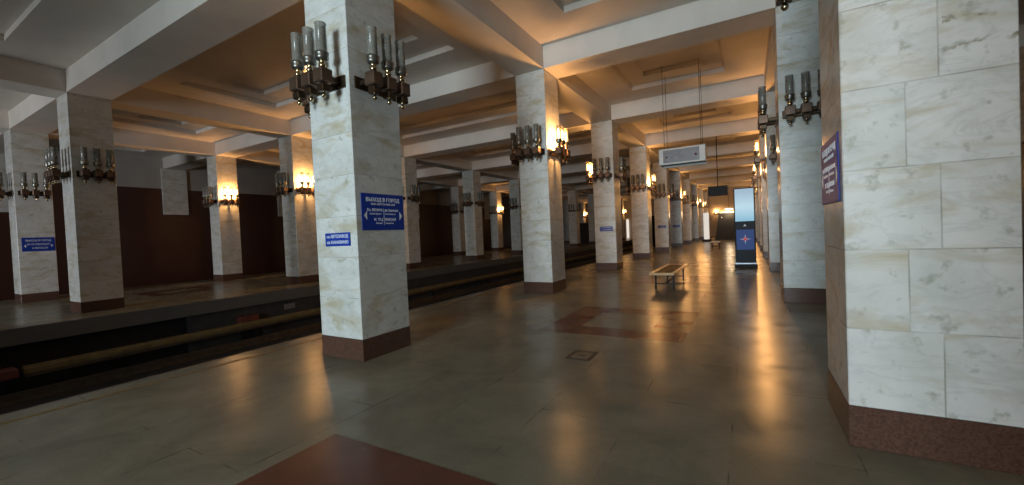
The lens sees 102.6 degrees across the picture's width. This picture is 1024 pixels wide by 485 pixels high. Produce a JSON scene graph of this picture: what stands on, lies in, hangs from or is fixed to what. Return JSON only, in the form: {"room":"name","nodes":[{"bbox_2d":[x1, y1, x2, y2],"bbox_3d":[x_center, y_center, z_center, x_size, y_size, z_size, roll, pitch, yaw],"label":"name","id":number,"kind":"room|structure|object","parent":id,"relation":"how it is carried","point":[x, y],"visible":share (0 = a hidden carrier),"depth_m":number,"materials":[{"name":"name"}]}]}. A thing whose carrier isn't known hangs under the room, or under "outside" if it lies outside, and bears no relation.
{"room":"metro station","nodes":[
{"label":"metro station","id":0,"kind":"room"},
{"bbox_2d":[0,317,187,393],"bbox_3d":[-14.689,3.082,3.391,0.200,1.090,20.200,-2,1,30],"label":"railway track","id":1,"kind":"structure","parent":0,"point":[17,356],"depth_m":10.28,"materials":[{"name":"black metal"}]},
{"bbox_2d":[0,146,511,300],"bbox_3d":[-10.721,-1.132,34.759,0.400,7.810,78.844,-2,1,30],"label":"wall","id":2,"kind":"structure","parent":0,"point":[165,225],"depth_m":22.11,"materials":[{"name":"red stone"}]},
{"bbox_2d":[0,239,632,347],"bbox_3d":[-3.675,1.284,30.824,9.200,0.373,78.844,-2,1,30],"label":"platform","id":3,"kind":"structure","parent":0,"point":[20,323],"depth_m":13.05,"materials":[{"name":"grey stone"}]},
{"bbox_2d":[3,129,59,302],"bbox_3d":[-16.630,-0.872,14.216,0.848,5.793,0.877,-2,1,30],"label":"pillar","id":4,"kind":"structure","parent":3,"relation":"on","point":[35,273],"depth_m":13.93,"materials":[{"name":"white stone"}]},
{"bbox_2d":[0,172,12,200],"bbox_3d":[-16.975,-1.835,13.669,0.720,0.930,0.335,-2,1,30],"label":"sconce","id":5,"kind":"object","parent":4,"relation":"attached to","point":[2,192],"visible":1,"depth_m":13.47,"materials":[{"name":"brown metal"}]},
{"bbox_2d":[18,172,50,200],"bbox_3d":[-16.160,-1.875,13.899,0.335,0.930,0.720,-2,1,30],"label":"sconce","id":6,"kind":"object","parent":4,"relation":"attached to","point":[24,192],"visible":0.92,"depth_m":13.80,"materials":[{"name":"brown metal"}]},
{"bbox_2d":[21,237,54,251],"bbox_3d":[-16.201,0.060,14.048,0.010,0.470,0.760,-2,1,30],"label":"platform sign","id":7,"kind":"object","parent":4,"relation":"attached to","point":[36,243],"visible":1,"depth_m":14.04,"materials":[{"name":"blue metal"}]},
{"bbox_2d":[57,92,124,312],"bbox_3d":[-11.614,-1.030,11.326,0.848,5.793,0.877,-2,1,30],"label":"pillar","id":8,"kind":"structure","parent":3,"relation":"on","point":[91,216],"depth_m":11.05,"materials":[{"name":"white stone"}]},
{"bbox_2d":[44,146,70,184],"bbox_3d":[-11.959,-1.993,10.779,0.720,0.930,0.335,-2,1,30],"label":"sconce","id":9,"kind":"object","parent":8,"relation":"attached to","point":[53,175],"visible":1,"depth_m":10.61,"materials":[{"name":"brown metal"}]},
{"bbox_2d":[76,147,115,184],"bbox_3d":[-11.144,-2.034,11.009,0.335,0.930,0.720,-2,1,30],"label":"sconce","id":10,"kind":"object","parent":8,"relation":"attached to","point":[85,173],"visible":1,"depth_m":10.92,"materials":[{"name":"brown metal"}]},
{"bbox_2d":[207,155,242,280],"bbox_3d":[-13.613,-1.118,19.466,0.848,5.793,0.877,-2,1,30],"label":"pillar","id":11,"kind":"structure","parent":3,"relation":"on","point":[221,170],"depth_m":19.16,"materials":[{"name":"white stone"}]},
{"bbox_2d":[202,186,217,207],"bbox_3d":[-13.958,-2.080,18.919,0.720,0.930,0.335,-2,1,30],"label":"sconce","id":12,"kind":"object","parent":11,"relation":"attached to","point":[206,191],"visible":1,"depth_m":18.79,"materials":[{"name":"brown metal"}]},
{"bbox_2d":[220,189,239,206],"bbox_3d":[-13.143,-2.121,19.149,0.335,0.930,0.720,-2,1,30],"label":"sconce","id":13,"kind":"object","parent":11,"relation":"attached to","point":[225,201],"visible":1,"depth_m":19.05,"materials":[{"name":"white glass"}]},
{"bbox_2d":[279,135,318,283],"bbox_3d":[-8.597,-1.276,16.577,0.848,5.793,0.877,-2,1,30],"label":"pillar","id":14,"kind":"structure","parent":3,"relation":"on","point":[295,153],"depth_m":16.27,"materials":[{"name":"white stone"}]},
{"bbox_2d":[274,172,292,196],"bbox_3d":[-8.942,-2.239,16.029,0.720,0.930,0.335,-2,1,30],"label":"sconce","id":15,"kind":"object","parent":14,"relation":"attached to","point":[280,178],"visible":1,"depth_m":15.91,"materials":[{"name":"brown metal"}]},
{"bbox_2d":[296,174,314,196],"bbox_3d":[-8.127,-2.280,16.260,0.335,0.930,0.720,-2,1,30],"label":"sconce","id":16,"kind":"object","parent":14,"relation":"attached to","point":[308,190],"visible":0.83,"depth_m":16.14,"materials":[{"name":"brown metal"}]},
{"bbox_2d":[401,157,420,268],"bbox_3d":[-5.580,-1.522,21.827,0.848,5.793,0.877,-2,1,30],"label":"pillar","id":17,"kind":"structure","parent":3,"relation":"on","point":[408,165],"depth_m":21.47,"materials":[{"name":"white stone"}]},
{"bbox_2d":[407,185,420,202],"bbox_3d":[-5.110,-2.526,21.510,0.335,0.930,0.720,-2,1,30],"label":"sconce","id":18,"kind":"object","parent":17,"relation":"attached to","point":[412,198],"visible":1,"depth_m":21.41,"materials":[{"name":"brown metal"}]},
{"bbox_2d":[450,186,465,254],"bbox_3d":[-4.561,-1.855,35.218,0.848,5.793,0.877,-2,1,30],"label":"pillar","id":19,"kind":"structure","parent":3,"relation":"on","point":[458,226],"depth_m":34.85,"materials":[{"name":"white stone"}]},
{"bbox_2d":[450,203,458,214],"bbox_3d":[-4.907,-2.818,34.670,0.720,0.930,0.335,-2,1,30],"label":"sconce","id":20,"kind":"object","parent":19,"relation":"attached to","point":[453,211],"visible":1,"depth_m":34.55,"materials":[{"name":"brown metal"}]},
{"bbox_2d":[462,170,483,259],"bbox_3d":[-2.563,-1.768,27.077,0.848,5.793,0.877,-2,1,30],"label":"pillar","id":21,"kind":"structure","parent":3,"relation":"on","point":[474,247],"depth_m":26.74,"materials":[{"name":"white stone"}]},
{"bbox_2d":[461,193,472,207],"bbox_3d":[-2.908,-2.731,26.530,0.720,0.930,0.335,-2,1,30],"label":"sconce","id":22,"kind":"object","parent":21,"relation":"attached to","point":[466,203],"visible":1,"depth_m":26.41,"materials":[{"name":"brown metal"}]},
{"bbox_2d":[475,192,484,206],"bbox_3d":[-2.093,-2.772,26.761,0.335,0.930,0.720,-2,1,30],"label":"sconce","id":23,"kind":"object","parent":21,"relation":"attached to","point":[480,198],"visible":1,"depth_m":26.65,"materials":[{"name":"brown metal"}]},
{"bbox_2d":[489,191,503,250],"bbox_3d":[-1.544,-2.101,40.468,0.848,5.793,0.877,-2,1,30],"label":"pillar","id":24,"kind":"structure","parent":3,"relation":"on","point":[495,196],"depth_m":40.13,"materials":[{"name":"white stone"}]},
{"bbox_2d":[489,206,496,213],"bbox_3d":[-1.894,-3.154,39.919,0.720,0.750,0.335,-2,1,30],"label":"sconce","id":25,"kind":"object","parent":24,"relation":"attached to","point":[492,207],"visible":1,"depth_m":39.80,"materials":[{"name":"brown metal"}]},
{"bbox_2d":[509,179,522,253],"bbox_3d":[0.455,-2.014,32.328,0.848,5.793,0.877,-2,1,30],"label":"pillar","id":26,"kind":"structure","parent":3,"relation":"on","point":[514,185],"depth_m":31.92,"materials":[{"name":"white stone"}]},
{"bbox_2d":[509,198,518,209],"bbox_3d":[0.109,-2.977,31.781,0.720,0.930,0.335,-2,1,30],"label":"sconce","id":27,"kind":"object","parent":26,"relation":"attached to","point":[515,206],"visible":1,"depth_m":31.68,"materials":[{"name":"brown metal"}]},
{"bbox_2d":[562,200,569,242],"bbox_3d":[7.507,-2.839,56.219,0.848,5.793,0.877,-2,1,30],"label":"pillar","id":28,"kind":"structure","parent":3,"relation":"on","point":[565,202],"depth_m":55.81,"materials":[{"name":"white stone"}]},
{"bbox_2d":[568,190,580,245],"bbox_3d":[6.489,-2.506,42.829,0.848,5.793,0.877,-2,1,30],"label":"pillar","id":29,"kind":"structure","parent":3,"relation":"on","point":[573,197],"depth_m":42.47,"materials":[{"name":"white stone"}]},
{"bbox_2d":[568,204,575,211],"bbox_3d":[6.139,-3.558,42.279,0.720,0.750,0.335,-2,1,30],"label":"sconce","id":30,"kind":"object","parent":29,"relation":"attached to","point":[569,210],"visible":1,"depth_m":42.21,"materials":[{"name":"brown metal"}]},
{"bbox_2d":[579,202,585,222],"bbox_3d":[10.524,-3.085,61.469,0.848,5.793,0.877,-2,1,30],"label":"pillar","id":31,"kind":"structure","parent":3,"relation":"on","point":[582,218],"depth_m":61.04,"materials":[{"name":"white stone"}]},
{"bbox_2d":[580,223,588,242],"bbox_3d":[10.319,-1.292,54.004,2.350,2.550,4.050,-2,1,30],"label":"enclosure","id":32,"kind":"object","parent":3,"relation":"on","point":[584,227],"visible":0.3,"depth_m":52.34,"materials":[{"name":"grey stone"}]},
{"bbox_2d":[587,194,594,243],"bbox_3d":[9.506,-2.752,48.079,0.848,5.793,0.877,-2,1,30],"label":"pillar","id":33,"kind":"structure","parent":3,"relation":"on","point":[591,219],"depth_m":47.72,"materials":[{"name":"white stone"}]},
{"bbox_2d":[621,199,624,239],"bbox_3d":[15.540,-3.243,58.580,0.848,5.793,0.877,-2,1,30],"label":"pillar","id":34,"kind":"structure","parent":3,"relation":"on","point":[622,200],"depth_m":58.09,"materials":[{"name":"white stone"}]},
{"bbox_2d":[0,245,655,413],"bbox_3d":[5.741,2.304,30.078,32.800,0.300,86.844,-2,1,30],"label":"track bed","id":35,"kind":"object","parent":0,"point":[27,404],"depth_m":10.45,"materials":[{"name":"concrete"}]},
{"bbox_2d":[0,367,18,395],"bbox_3d":[-10.647,2.999,8.509,0.320,0.680,0.520,-2,1,30],"label":"junction box","id":36,"kind":"object","parent":35,"relation":"on","point":[10,373],"visible":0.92,"depth_m":8.53,"materials":[{"name":"red paint"}]},
{"bbox_2d":[235,314,258,339],"bbox_3d":[-8.493,2.743,13.204,0.280,0.800,0.600,-2,1,30],"label":"cable box","id":37,"kind":"object","parent":35,"relation":"on","point":[247,334],"visible":0.47,"depth_m":13.11,"materials":[{"name":"red paint"}]},
{"bbox_2d":[0,262,594,414],"bbox_3d":[2.361,2.255,27.401,0.180,0.210,78.844,-2,1,30],"label":"rail","id":38,"kind":"object","parent":35,"relation":"on","point":[594,262],"visible":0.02,"depth_m":9.51,"materials":[{"name":"metal"}]},
{"bbox_2d":[0,250,632,407],"bbox_3d":[1.044,2.296,28.159,0.180,0.210,78.844,-2,1,30],"label":"rail","id":39,"kind":"object","parent":35,"relation":"on","point":[44,391],"visible":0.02,"depth_m":10.77,"materials":[{"name":"metal"}]},
{"bbox_2d":[22,246,632,380],"bbox_3d":[4.829,1.746,35.540,0.180,0.660,61.644,-2,1,30],"label":"rail","id":40,"kind":"object","parent":35,"relation":"on","point":[65,364],"visible":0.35,"depth_m":11.33,"materials":[{"name":"black metal"}]},
{"bbox_2d":[186,243,632,351],"bbox_3d":[5.117,1.477,37.439,0.220,1.090,58.644,-2,1,30],"label":"railway track","id":41,"kind":"structure","parent":0,"point":[196,323],"depth_m":14.85,"materials":[{"name":"brown metal"}]},
{"bbox_2d":[284,303,294,309],"bbox_3d":[-7.891,2.256,14.567,0.022,0.180,0.400,-2,1,30],"label":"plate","id":42,"kind":"object","parent":41,"relation":"attached to","point":[291,305],"visible":1,"depth_m":14.55,"materials":[{"name":"grey metal"}]},
{"bbox_2d":[0,236,1023,484],"bbox_3d":[10.772,0.827,22.500,9.320,0.373,78.844,-2,1,30],"label":"floor","id":43,"kind":"structure","parent":0,"point":[714,378],"depth_m":3.87,"materials":[{"name":"grey stone"}]},
{"bbox_2d":[304,0,410,361],"bbox_3d":[-2.224,-1.327,5.917,0.848,5.793,0.877,-2,1,30],"label":"pillar","id":44,"kind":"structure","parent":43,"relation":"on","point":[356,149],"depth_m":5.58,"materials":[{"name":"white stone"}]},
{"bbox_2d":[301,66,310,118],"bbox_3d":[-2.781,-2.299,6.191,0.335,0.930,0.720,-2,1,30],"label":"sconce","id":45,"kind":"object","parent":44,"relation":"attached to","point":[306,103],"visible":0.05,"depth_m":5.96,"materials":[{"name":"brown metal"}]},
{"bbox_2d":[289,20,345,105],"bbox_3d":[-2.570,-2.290,5.370,0.720,0.930,0.335,-2,1,30],"label":"sconce","id":46,"kind":"object","parent":44,"relation":"attached to","point":[317,81],"visible":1,"depth_m":5.25,"materials":[{"name":"brown metal"}]},
{"bbox_2d":[325,232,350,246],"bbox_3d":[-2.355,-0.041,5.540,0.510,0.180,0.010,-2,1,30],"label":"direction sign","id":47,"kind":"object","parent":44,"relation":"attached to","point":[331,239],"visible":1,"depth_m":5.53,"materials":[{"name":"blue metal"}]},
{"bbox_2d":[354,25,409,108],"bbox_3d":[-1.755,-2.331,5.600,0.335,0.930,0.720,-2,1,30],"label":"sconce","id":48,"kind":"object","parent":44,"relation":"attached to","point":[387,87],"visible":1,"depth_m":5.49,"materials":[{"name":"brown metal"}]},
{"bbox_2d":[361,193,403,229],"bbox_3d":[-1.797,-0.425,5.748,0.010,0.500,0.760,-2,1,30],"label":"exit sign","id":49,"kind":"object","parent":44,"relation":"attached to","point":[379,211],"visible":1,"depth_m":5.72,"materials":[{"name":"blue metal"}]},
{"bbox_2d":[515,69,565,293],"bbox_3d":[0.793,-1.573,11.167,0.848,5.793,0.877,-2,1,30],"label":"pillar","id":50,"kind":"structure","parent":43,"relation":"on","point":[536,91],"depth_m":10.81,"materials":[{"name":"white stone"}]},
{"bbox_2d":[510,133,518,167],"bbox_3d":[0.236,-2.544,11.442,0.335,0.930,0.720,-2,1,30],"label":"sconce","id":51,"kind":"object","parent":50,"relation":"attached to","point":[513,158],"visible":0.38,"depth_m":11.21,"materials":[{"name":"brown metal"}]},
{"bbox_2d":[515,123,544,162],"bbox_3d":[0.447,-2.536,10.620,0.720,0.930,0.335,-2,1,30],"label":"sconce","id":52,"kind":"object","parent":50,"relation":"attached to","point":[527,153],"visible":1,"depth_m":10.50,"materials":[{"name":"brown metal"}]},
{"bbox_2d":[549,128,570,162],"bbox_3d":[1.262,-2.577,10.850,0.335,0.930,0.720,-2,1,30],"label":"sconce","id":53,"kind":"object","parent":50,"relation":"attached to","point":[562,153],"visible":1,"depth_m":10.73,"materials":[{"name":"brown metal"}]},
{"bbox_2d":[565,350,598,360],"bbox_3d":[0.897,1.447,5.266,0.320,0.005,0.380,-2,1,30],"label":"floor hatch","id":54,"kind":"object","parent":43,"relation":"on","point":[577,354],"visible":1,"depth_m":5.25,"materials":[{"name":"grey metal"}]},
{"bbox_2d":[591,120,622,269],"bbox_3d":[3.810,-1.819,16.418,0.848,5.793,0.877,-2,1,30],"label":"pillar","id":55,"kind":"structure","parent":43,"relation":"on","point":[604,135],"depth_m":16.06,"materials":[{"name":"white stone"}]},
{"bbox_2d":[585,164,592,185],"bbox_3d":[3.253,-2.790,16.692,0.335,0.930,0.720,-2,1,30],"label":"sconce","id":56,"kind":"object","parent":55,"relation":"attached to","point":[589,179],"visible":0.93,"depth_m":16.51,"materials":[{"name":"brown metal"}]},
{"bbox_2d":[592,157,611,182],"bbox_3d":[3.464,-2.782,15.871,0.720,0.930,0.335,-2,1,30],"label":"sconce","id":57,"kind":"object","parent":55,"relation":"attached to","point":[607,175],"visible":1,"depth_m":15.74,"materials":[{"name":"brown metal"}]},
{"bbox_2d":[600,226,612,230],"bbox_3d":[3.679,-0.532,16.040,0.510,0.180,0.010,-2,1,30],"label":"direction sign","id":58,"kind":"object","parent":55,"relation":"attached to","point":[609,228],"visible":1,"depth_m":16.01,"materials":[{"name":"blue metal"}]},
{"bbox_2d":[614,157,627,182],"bbox_3d":[4.279,-2.823,16.101,0.335,0.930,0.720,-2,1,30],"label":"sconce","id":59,"kind":"object","parent":55,"relation":"attached to","point":[622,175],"visible":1,"depth_m":15.88,"materials":[{"name":"brown metal"}]},
{"bbox_2d":[629,146,652,258],"bbox_3d":[6.827,-2.065,21.668,0.848,5.793,0.877,-2,1,30],"label":"pillar","id":60,"kind":"structure","parent":43,"relation":"on","point":[639,156],"depth_m":21.31,"materials":[{"name":"white stone"}]},
{"bbox_2d":[625,177,630,194],"bbox_3d":[6.270,-3.036,21.943,0.335,0.930,0.720,-2,1,30],"label":"sconce","id":61,"kind":"object","parent":60,"relation":"attached to","point":[627,184],"visible":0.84,"depth_m":21.75,"materials":[{"name":"brown metal"}]},
{"bbox_2d":[631,174,645,192],"bbox_3d":[6.481,-3.028,21.121,0.720,0.930,0.335,-2,1,30],"label":"sconce","id":62,"kind":"object","parent":60,"relation":"attached to","point":[642,187],"visible":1,"depth_m":21.00,"materials":[{"name":"brown metal"}]},
{"bbox_2d":[636,226,645,228],"bbox_3d":[6.696,-0.778,21.291,0.510,0.180,0.010,-2,1,30],"label":"direction sign","id":63,"kind":"object","parent":60,"relation":"attached to","point":[637,227],"visible":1,"depth_m":21.29,"materials":[{"name":"paper"}]},
{"bbox_2d":[648,176,656,192],"bbox_3d":[7.296,-3.069,21.351,0.335,0.930,0.720,-2,1,30],"label":"sconce","id":64,"kind":"object","parent":60,"relation":"attached to","point":[653,187],"visible":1,"depth_m":21.13,"materials":[{"name":"brown metal"}]},
{"bbox_2d":[653,162,671,251],"bbox_3d":[9.844,-2.311,26.919,0.848,5.793,0.877,-2,1,30],"label":"pillar","id":65,"kind":"structure","parent":43,"relation":"on","point":[662,205],"depth_m":26.56,"materials":[{"name":"white stone"}]},
{"bbox_2d":[654,184,665,198],"bbox_3d":[9.498,-3.274,26.371,0.720,0.930,0.335,-2,1,30],"label":"sconce","id":66,"kind":"object","parent":65,"relation":"attached to","point":[659,194],"visible":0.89,"depth_m":26.23,"materials":[{"name":"brown metal"}]},
{"bbox_2d":[668,184,674,198],"bbox_3d":[10.313,-3.314,26.602,0.335,0.930,0.720,-2,1,30],"label":"sconce","id":67,"kind":"object","parent":65,"relation":"attached to","point":[672,193],"visible":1,"depth_m":26.35,"materials":[{"name":"brown metal"}]},
{"bbox_2d":[649,264,687,288],"bbox_3d":[4.388,0.936,11.374,0.590,0.455,2.700,-2,1,30],"label":"bench","id":68,"kind":"object","parent":43,"relation":"on","point":[668,269],"visible":1,"depth_m":10.90,"materials":[{"name":"brown wood"}]},
{"bbox_2d":[669,172,683,246],"bbox_3d":[12.861,-2.557,32.169,0.848,5.793,0.877,-2,1,30],"label":"pillar","id":69,"kind":"structure","parent":43,"relation":"on","point":[676,210],"depth_m":31.78,"materials":[{"name":"white stone"}]},
{"bbox_2d":[670,190,679,200],"bbox_3d":[12.511,-3.609,31.620,0.720,0.750,0.335,-2,1,30],"label":"sconce","id":70,"kind":"object","parent":69,"relation":"attached to","point":[677,198],"visible":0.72,"depth_m":31.50,"materials":[{"name":"brown metal"}]},
{"bbox_2d":[682,179,692,243],"bbox_3d":[15.878,-2.803,37.419,0.848,5.793,0.877,-2,1,30],"label":"pillar","id":71,"kind":"structure","parent":43,"relation":"on","point":[686,183],"depth_m":37.01,"materials":[{"name":"white stone"}]},
{"bbox_2d":[691,185,699,240],"bbox_3d":[18.895,-3.049,42.670,0.848,5.793,0.877,-2,1,30],"label":"pillar","id":72,"kind":"structure","parent":43,"relation":"on","point":[694,188],"depth_m":42.24,"materials":[{"name":"white stone"}]},
{"bbox_2d":[698,189,703,238],"bbox_3d":[21.912,-3.294,47.920,0.848,5.793,0.877,-2,1,30],"label":"pillar","id":73,"kind":"structure","parent":43,"relation":"on","point":[700,191],"depth_m":47.47,"materials":[{"name":"white stone"}]},
{"bbox_2d":[703,192,707,212],"bbox_3d":[24.929,-3.540,53.170,0.848,5.793,0.877,-2,1,30],"label":"pillar","id":74,"kind":"structure","parent":43,"relation":"on","point":[705,194],"depth_m":52.68,"materials":[{"name":"white stone"}]},
{"bbox_2d":[702,213,711,241],"bbox_3d":[18.921,-1.493,39.939,0.840,2.800,0.360,-2,1,30],"label":"white totem","id":75,"kind":"object","parent":43,"relation":"on","point":[705,215],"visible":0.91,"depth_m":39.87,"materials":[{"name":"white plastic"}]},
{"bbox_2d":[710,241,720,247],"bbox_3d":[14.003,0.150,28.205,0.590,0.455,1.600,-2,1,30],"label":"bench","id":76,"kind":"object","parent":43,"relation":"on","point":[711,242],"visible":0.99,"depth_m":28.00,"materials":[{"name":"brown wood"}]},
{"bbox_2d":[715,211,734,239],"bbox_3d":[23.489,-1.801,43.527,3.250,2.860,5.050,-2,1,30],"label":"enclosure","id":77,"kind":"object","parent":43,"relation":"on","point":[725,225],"visible":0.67,"depth_m":41.69,"materials":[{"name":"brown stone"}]},
{"bbox_2d":[733,187,757,267],"bbox_3d":[8.408,-0.529,14.813,0.720,2.880,0.400,-2,1,30],"label":"information kiosk","id":78,"kind":"object","parent":43,"relation":"on","point":[744,199],"visible":1,"depth_m":14.68,"materials":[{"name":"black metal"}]},
{"bbox_2d":[754,183,757,241],"bbox_3d":[20.940,-2.963,34.503,0.848,5.793,0.877,-2,1,30],"label":"pillar","id":79,"kind":"structure","parent":43,"relation":"on","point":[755,183],"depth_m":34.33,"materials":[{"name":"white stone"}]},
{"bbox_2d":[755,168,759,244],"bbox_3d":[17.923,-2.717,29.253,0.848,5.793,0.877,-2,1,30],"label":"pillar","id":80,"kind":"structure","parent":43,"relation":"on","point":[755,168],"depth_m":29.08,"materials":[{"name":"white stone"}]},
{"bbox_2d":[757,154,762,249],"bbox_3d":[14.905,-2.471,24.002,0.848,5.793,0.877,-2,1,30],"label":"pillar","id":81,"kind":"structure","parent":43,"relation":"on","point":[758,170],"depth_m":23.82,"materials":[{"name":"white stone"}]},
{"bbox_2d":[759,134,767,257],"bbox_3d":[11.889,-2.225,18.752,0.848,5.793,0.877,-2,1,30],"label":"pillar","id":82,"kind":"structure","parent":43,"relation":"on","point":[762,140],"depth_m":18.56,"materials":[{"name":"white stone"}]},
{"bbox_2d":[752,165,760,183],"bbox_3d":[11.332,-3.196,19.026,0.335,0.930,0.720,-2,1,30],"label":"sconce","id":83,"kind":"object","parent":82,"relation":"attached to","point":[754,177],"visible":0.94,"depth_m":18.82,"materials":[{"name":"brown metal"}]},
{"bbox_2d":[763,162,765,180],"bbox_3d":[11.543,-3.188,18.205,0.720,0.930,0.335,-2,1,30],"label":"sconce","id":84,"kind":"object","parent":82,"relation":"attached to","point":[764,169],"visible":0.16,"depth_m":18.23,"materials":[{"name":"brown metal"}]},
{"bbox_2d":[765,91,779,270],"bbox_3d":[8.871,-1.979,13.502,0.848,5.793,0.877,-2,1,30],"label":"pillar","id":85,"kind":"structure","parent":43,"relation":"on","point":[771,170],"depth_m":13.28,"materials":[{"name":"white stone"}]},
{"bbox_2d":[754,142,765,169],"bbox_3d":[8.315,-2.950,13.776,0.335,0.930,0.720,-2,1,30],"label":"sconce","id":86,"kind":"object","parent":85,"relation":"attached to","point":[757,160],"visible":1,"depth_m":13.57,"materials":[{"name":"brown metal"}]},
{"bbox_2d":[769,135,776,164],"bbox_3d":[8.526,-2.942,12.954,0.720,0.930,0.335,-2,1,30],"label":"sconce","id":87,"kind":"object","parent":85,"relation":"attached to","point":[773,157],"visible":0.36,"depth_m":12.96,"materials":[{"name":"brown metal"}]},
{"bbox_2d":[773,0,825,303],"bbox_3d":[5.854,-1.733,8.251,0.848,5.793,0.877,-2,1,30],"label":"pillar","id":88,"kind":"structure","parent":43,"relation":"on","point":[795,29],"depth_m":7.92,"materials":[{"name":"white stone"}]},
{"bbox_2d":[757,86,777,137],"bbox_3d":[5.298,-2.704,8.526,0.335,0.930,0.720,-2,1,30],"label":"sconce","id":89,"kind":"object","parent":88,"relation":"attached to","point":[764,121],"visible":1,"depth_m":8.30,"materials":[{"name":"brown metal"}]},
{"bbox_2d":[782,69,820,124],"bbox_3d":[5.509,-2.696,7.704,0.720,0.930,0.335,-2,1,30],"label":"sconce","id":90,"kind":"object","parent":88,"relation":"attached to","point":[806,109],"visible":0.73,"depth_m":7.65,"materials":[{"name":"brown metal"}]},
{"bbox_2d":[818,0,1023,475],"bbox_3d":[2.837,-1.488,3.001,0.848,5.793,0.877,-2,1,30],"label":"pillar","id":91,"kind":"structure","parent":43,"relation":"on","point":[924,233],"depth_m":2.65,"materials":[{"name":"white stone"}]},
{"bbox_2d":[776,0,791,10],"bbox_3d":[2.281,-2.459,3.275,0.335,0.930,0.720,-2,1,30],"label":"sconce","id":92,"kind":"object","parent":91,"relation":"attached to","point":[784,3],"visible":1,"depth_m":3.53,"materials":[{"name":"brown metal"}]},
{"bbox_2d":[821,131,839,204],"bbox_3d":[2.520,-0.562,3.261,0.010,0.500,0.760,-2,1,30],"label":"exit sign","id":93,"kind":"object","parent":91,"relation":"attached to","point":[830,180],"visible":1,"depth_m":3.19,"materials":[{"name":"metal"}]},
{"bbox_2d":[0,0,1023,203],"bbox_3d":[5.391,-5.634,29.907,33.400,1.105,86.844,-2,1,30],"label":"ceiling","id":94,"kind":"structure","parent":0,"point":[186,83],"depth_m":11.57,"materials":[{"name":"paint"}]},
{"bbox_2d":[659,62,707,168],"bbox_3d":[5.335,-3.992,12.907,1.340,3.110,0.708,-2,1,30],"label":"hanging sign","id":95,"kind":"object","parent":94,"relation":"hanging from","point":[692,155],"visible":1,"depth_m":12.70,"materials":[{"name":"white metal"},{"name":"black metal"},{"name":"grey plastic"}]},
{"bbox_2d":[664,161,704,165],"bbox_3d":[5.400,-2.524,12.939,1.260,0.030,0.520,-2,1,30],"label":"light fixture","id":96,"kind":"object","parent":95,"relation":"on","point":[698,162],"depth_m":13.06,"materials":[{"name":"grey metal"}]},
{"bbox_2d":[708,137,727,196],"bbox_3d":[9.771,-4.058,19.587,0.840,3.655,0.104,-2,1,30],"label":"television","id":97,"kind":"object","parent":94,"relation":"hanging from","point":[717,190],"visible":0.88,"depth_m":19.58,"materials":[{"name":"black metal"}]},
{"bbox_2d":[652,216,655,245],"bbox_3d":[27.156,-2.323,67.504,33.400,5.450,0.300,-2,1,30],"label":"wall","id":98,"kind":"structure","parent":0,"point":[653,217],"depth_m":69.23,"materials":[{"name":"concrete"}]},
{"bbox_2d":[585,191,733,238],"bbox_3d":[23.239,-3.914,60.792,33.400,6.360,0.300,-2,1,30],"label":"wall","id":99,"kind":"structure","parent":0,"point":[715,203],"depth_m":57.75,"materials":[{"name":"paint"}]},
{"bbox_2d":[625,218,630,238],"bbox_3d":[17.542,-2.144,63.733,1.800,3.200,0.380,-2,1,30],"label":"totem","id":100,"kind":"structure","parent":99,"relation":"in","point":[626,219],"depth_m":63.49,"materials":[{"name":"white plastic"}]},
{"bbox_2d":[1019,46,1023,288],"bbox_3d":[17.863,-2.036,18.292,0.400,7.810,78.844,-2,1,30],"label":"wall","id":101,"kind":"structure","parent":0,"point":[1021,50],"depth_m":10.61,"materials":[{"name":"red stone"}]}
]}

